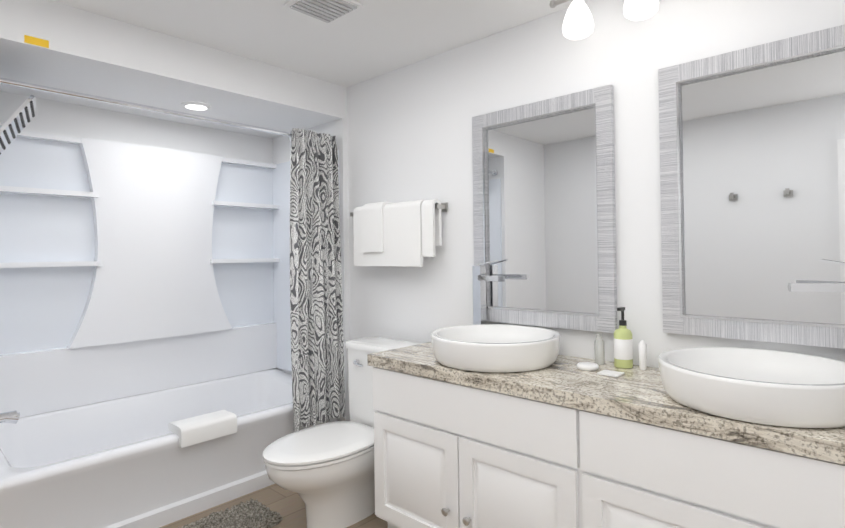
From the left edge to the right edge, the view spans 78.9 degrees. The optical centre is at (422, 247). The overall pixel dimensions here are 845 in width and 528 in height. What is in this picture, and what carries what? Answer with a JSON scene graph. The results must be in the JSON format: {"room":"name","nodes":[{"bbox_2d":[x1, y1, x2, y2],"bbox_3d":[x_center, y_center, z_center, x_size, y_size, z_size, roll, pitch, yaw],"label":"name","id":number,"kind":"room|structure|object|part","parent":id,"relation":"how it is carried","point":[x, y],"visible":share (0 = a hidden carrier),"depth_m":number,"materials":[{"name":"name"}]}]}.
{"room":"bathroom","nodes":[
{"label":"bathroom","id":0,"kind":"room"},
{"bbox_2d":[0,91,272,163],"bbox_3d":[-2.059,0.175,3.072,0.100,2.470,2.650,-1,-1,43],"label":"wall","id":1,"kind":"structure","parent":0,"point":[64,118],"depth_m":3.26,"materials":[{"name":"white paint"}]},
{"bbox_2d":[0,130,279,417],"bbox_3d":[-1.741,0.142,3.262,0.106,1.557,1.854,-1,-1,43],"label":"shower surround","id":2,"kind":"structure","parent":1,"relation":"attached to","point":[128,269],"depth_m":3.14,"materials":[{"name":"white plastic"}]},
{"bbox_2d":[0,95,36,423],"bbox_3d":[-1.952,0.045,2.395,0.363,1.590,0.306,-1,-1,43],"label":"fittings","id":3,"kind":"object","parent":2,"relation":"attached to","point":[18,121],"visible":1,"depth_m":2.41,"materials":[{"name":"silver metal"}]},
{"bbox_2d":[0,0,346,138],"bbox_3d":[-1.720,-0.960,2.761,0.860,0.216,2.650,-1,-1,43],"label":"soffit","id":4,"kind":"structure","parent":0,"point":[88,52],"depth_m":2.69,"materials":[{"name":"white paint"}]},
{"bbox_2d":[24,35,48,47],"bbox_3d":[-1.650,-0.880,2.198,0.002,0.032,0.085,-1,-1,43],"label":"sign","id":5,"kind":"object","parent":4,"relation":"attached to","point":[36,41],"visible":1,"depth_m":2.20,"materials":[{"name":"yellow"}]},
{"bbox_2d":[180,102,211,110],"bbox_3d":[-1.361,-0.846,3.090,0.176,0.011,0.176,-1,-1,43],"label":"recessed light","id":6,"kind":"object","parent":4,"relation":"attached to","point":[197,106],"visible":0.92,"depth_m":3.07,"materials":[{"name":"white paint"}]},
{"bbox_2d":[160,483,387,527],"bbox_3d":[-0.481,1.423,1.616,4.350,0.100,2.850,-1,-1,43],"label":"floor","id":7,"kind":"structure","parent":0,"point":[288,506],"depth_m":2.72,"materials":[{"name":"tile"}]},
{"bbox_2d":[0,368,336,527],"bbox_3d":[-1.464,1.160,3.005,0.828,0.485,1.856,-1,-1,43],"label":"bathtub","id":8,"kind":"object","parent":7,"relation":"on","point":[126,462],"visible":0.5,"depth_m":2.76,"materials":[{"name":"white ceramic"}]},
{"bbox_2d":[168,410,236,447],"bbox_3d":[-1.184,0.973,2.775,0.171,0.097,0.300,-1,-1,43],"label":"towel","id":9,"kind":"object","parent":8,"relation":"on","point":[201,428],"visible":0.94,"depth_m":2.72,"materials":[{"name":"white fabric"}]},
{"bbox_2d":[178,498,282,527],"bbox_3d":[-1.131,1.369,2.351,0.300,0.041,0.950,-1,-1,43],"label":"bath mat","id":10,"kind":"object","parent":7,"relation":"on","point":[252,513],"visible":1,"depth_m":2.58,"materials":[{"name":"grey fabric"}]},
{"bbox_2d":[263,337,421,527],"bbox_3d":[-0.418,0.960,2.664,0.456,0.851,0.861,-1,-1,43],"label":"toilet","id":11,"kind":"object","parent":7,"relation":"on","point":[325,472],"visible":0.73,"depth_m":2.52,"materials":[{"name":"white ceramic"}]},
{"bbox_2d":[372,367,844,527],"bbox_3d":[0.718,0.954,1.910,2.112,0.816,0.590,-1,-1,43],"label":"bathroom vanity","id":12,"kind":"object","parent":7,"relation":"on","point":[449,455],"visible":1,"depth_m":1.77,"materials":[{"name":"white wood"}]},
{"bbox_2d":[367,342,844,464],"bbox_3d":[0.721,0.518,1.925,2.152,0.052,0.566,-1,-1,43],"label":"countertop","id":13,"kind":"structure","parent":12,"relation":"on","point":[635,393],"depth_m":1.74,"materials":[{"name":"stone"}]},
{"bbox_2d":[472,260,504,324],"bbox_3d":[0.330,0.283,2.544,0.216,0.441,0.113,-1,-1,43],"label":"faucet","id":14,"kind":"object","parent":13,"relation":"on","point":[480,277],"visible":0.69,"depth_m":2.60,"materials":[{"name":"silver metal"}]},
{"bbox_2d":[431,324,560,372],"bbox_3d":[0.321,0.440,2.283,0.568,0.119,0.568,-1,-1,43],"label":"sink","id":15,"kind":"object","parent":13,"relation":"in","point":[497,348],"visible":1,"depth_m":2.08,"materials":[{"name":"white ceramic"}]},
{"bbox_2d":[577,362,598,370],"bbox_3d":[0.671,0.483,2.087,0.086,0.020,0.086,-1,-1,43],"label":"soap bar","id":16,"kind":"object","parent":13,"relation":"on","point":[588,366],"visible":1,"depth_m":2.06,"materials":[{"name":"white"}]},
{"bbox_2d":[594,334,604,364],"bbox_3d":[0.748,0.430,2.172,0.040,0.126,0.040,-1,-1,43],"label":"bottle","id":17,"kind":"object","parent":13,"relation":"on","point":[599,350],"visible":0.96,"depth_m":2.16,"materials":[{"name":"white plastic"}]},
{"bbox_2d":[597,370,624,376],"bbox_3d":[0.728,0.488,1.986,0.080,0.006,0.070,-1,-1,43],"label":"packet","id":18,"kind":"object","parent":13,"relation":"on","point":[611,373],"visible":1,"depth_m":1.97,"materials":[{"name":"white"}]},
{"bbox_2d":[614,307,632,368],"bbox_3d":[0.826,0.369,2.114,0.074,0.245,0.074,-1,-1,43],"label":"soap pump","id":19,"kind":"object","parent":13,"relation":"on","point":[623,347],"visible":1,"depth_m":2.09,"materials":[{"name":"green plastic"}]},
{"bbox_2d":[638,340,646,369],"bbox_3d":[0.884,0.432,2.061,0.031,0.116,0.032,-1,-1,43],"label":"tube","id":20,"kind":"object","parent":13,"relation":"on","point":[642,345],"visible":1,"depth_m":2.05,"materials":[{"name":"white plastic"}]},
{"bbox_2d":[658,347,844,427],"bbox_3d":[1.051,0.423,1.610,0.568,0.119,0.568,-1,-1,43],"label":"sink","id":21,"kind":"object","parent":13,"relation":"in","point":[776,388],"visible":1,"depth_m":1.49,"materials":[{"name":"white ceramic"}]},
{"bbox_2d":[788,259,844,291],"bbox_3d":[1.306,0.259,1.645,0.216,0.441,0.113,-1,-1,43],"label":"faucet","id":22,"kind":"object","parent":13,"relation":"on","point":[816,287],"visible":0.94,"depth_m":1.65,"materials":[{"name":"silver metal"}]},
{"bbox_2d":[51,0,587,86],"bbox_3d":[-0.512,-1.147,1.649,4.350,0.100,2.850,-1,-1,43],"label":"ceiling","id":23,"kind":"structure","parent":0,"point":[369,39],"depth_m":2.54,"materials":[{"name":"white paint"}]},
{"bbox_2d":[284,0,362,23],"bbox_3d":[-0.443,-1.079,2.299,0.250,0.019,0.250,-1,-1,43],"label":"ceiling vent","id":24,"kind":"object","parent":23,"relation":"in","point":[328,11],"visible":1,"depth_m":2.30,"materials":[{"name":"white paint"}]},
{"bbox_2d":[347,0,844,367],"bbox_3d":[0.435,0.139,2.644,4.350,2.470,0.100,-1,-1,43],"label":"wall","id":25,"kind":"structure","parent":0,"point":[409,132],"depth_m":2.49,"materials":[{"name":"white paint"}]},
{"bbox_2d":[280,150,339,371],"bbox_3d":[-0.816,0.136,3.662,0.720,1.557,0.011,-1,-1,43],"label":"wall","id":26,"kind":"structure","parent":25,"relation":"attached to","point":[285,322],"depth_m":3.85,"materials":[{"name":"white paint"}]},
{"bbox_2d":[273,118,349,420],"bbox_3d":[-0.821,0.276,3.705,0.860,2.254,0.040,-1,-1,43],"label":"wall","id":27,"kind":"structure","parent":25,"relation":"attached to","point":[282,144],"depth_m":3.42,"materials":[{"name":"white paint"}]},
{"bbox_2d":[350,199,447,266],"bbox_3d":[-0.177,-0.081,3.049,0.752,0.386,0.130,-1,-1,43],"label":"towel rail","id":28,"kind":"object","parent":25,"relation":"attached to","point":[403,234],"visible":1,"depth_m":2.95,"materials":[{"name":"white fabric"}]},
{"bbox_2d":[472,84,616,332],"bbox_3d":[0.547,-0.158,2.448,0.740,1.063,0.034,-1,-1,43],"label":"mirror","id":29,"kind":"object","parent":25,"relation":"attached to","point":[544,222],"visible":0.92,"depth_m":2.41,"materials":[{"name":"silver metal"}]},
{"bbox_3d":[0.553,-0.158,2.455,0.594,0.917,0.010,-1,-1,43],"label":"glass","id":30,"kind":"part","parent":29,"relation":"part of","materials":[{"name":"white"}]},
{"bbox_2d":[549,0,593,39],"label":"sconce","id":31,"kind":"object","parent":25,"relation":"attached to","point":[578,23],"depth_m":2.13,"materials":[{"name":"white glass"}]},
{"bbox_2d":[623,0,658,20],"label":"sconce","id":32,"kind":"object","parent":25,"relation":"attached to","point":[635,10],"depth_m":1.96,"materials":[{"name":"white glass"}]},
{"bbox_2d":[658,24,844,348],"bbox_3d":[1.234,-0.194,1.815,0.740,1.055,0.034,-1,-1,43],"label":"mirror","id":33,"kind":"object","parent":25,"relation":"attached to","point":[752,166],"visible":1,"depth_m":1.85,"materials":[{"name":"silver metal"}]},
{"bbox_3d":[-2.348,0.274,2.047,0.860,2.254,0.750,-1,-1,43],"label":"wall","id":34,"kind":"structure","parent":0,"visible":0},
{"bbox_2d":[0,78,291,136],"bbox_3d":[-1.234,-0.708,2.796,0.060,0.060,1.854,-1,-1,43],"label":"curtain rod","id":35,"kind":"object","parent":34,"relation":"attached to","point":[101,99],"visible":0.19,"depth_m":2.55,"materials":[{"name":"silver metal"}]},
{"bbox_2d":[289,128,344,430],"bbox_3d":[-0.693,0.176,3.260,0.185,1.840,0.399,-1,-1,43],"label":"shower curtain","id":36,"kind":"object","parent":35,"relation":"hanging from","point":[317,352],"visible":1,"depth_m":3.24,"materials":[{"name":"multicoloured fabric"}]}
]}

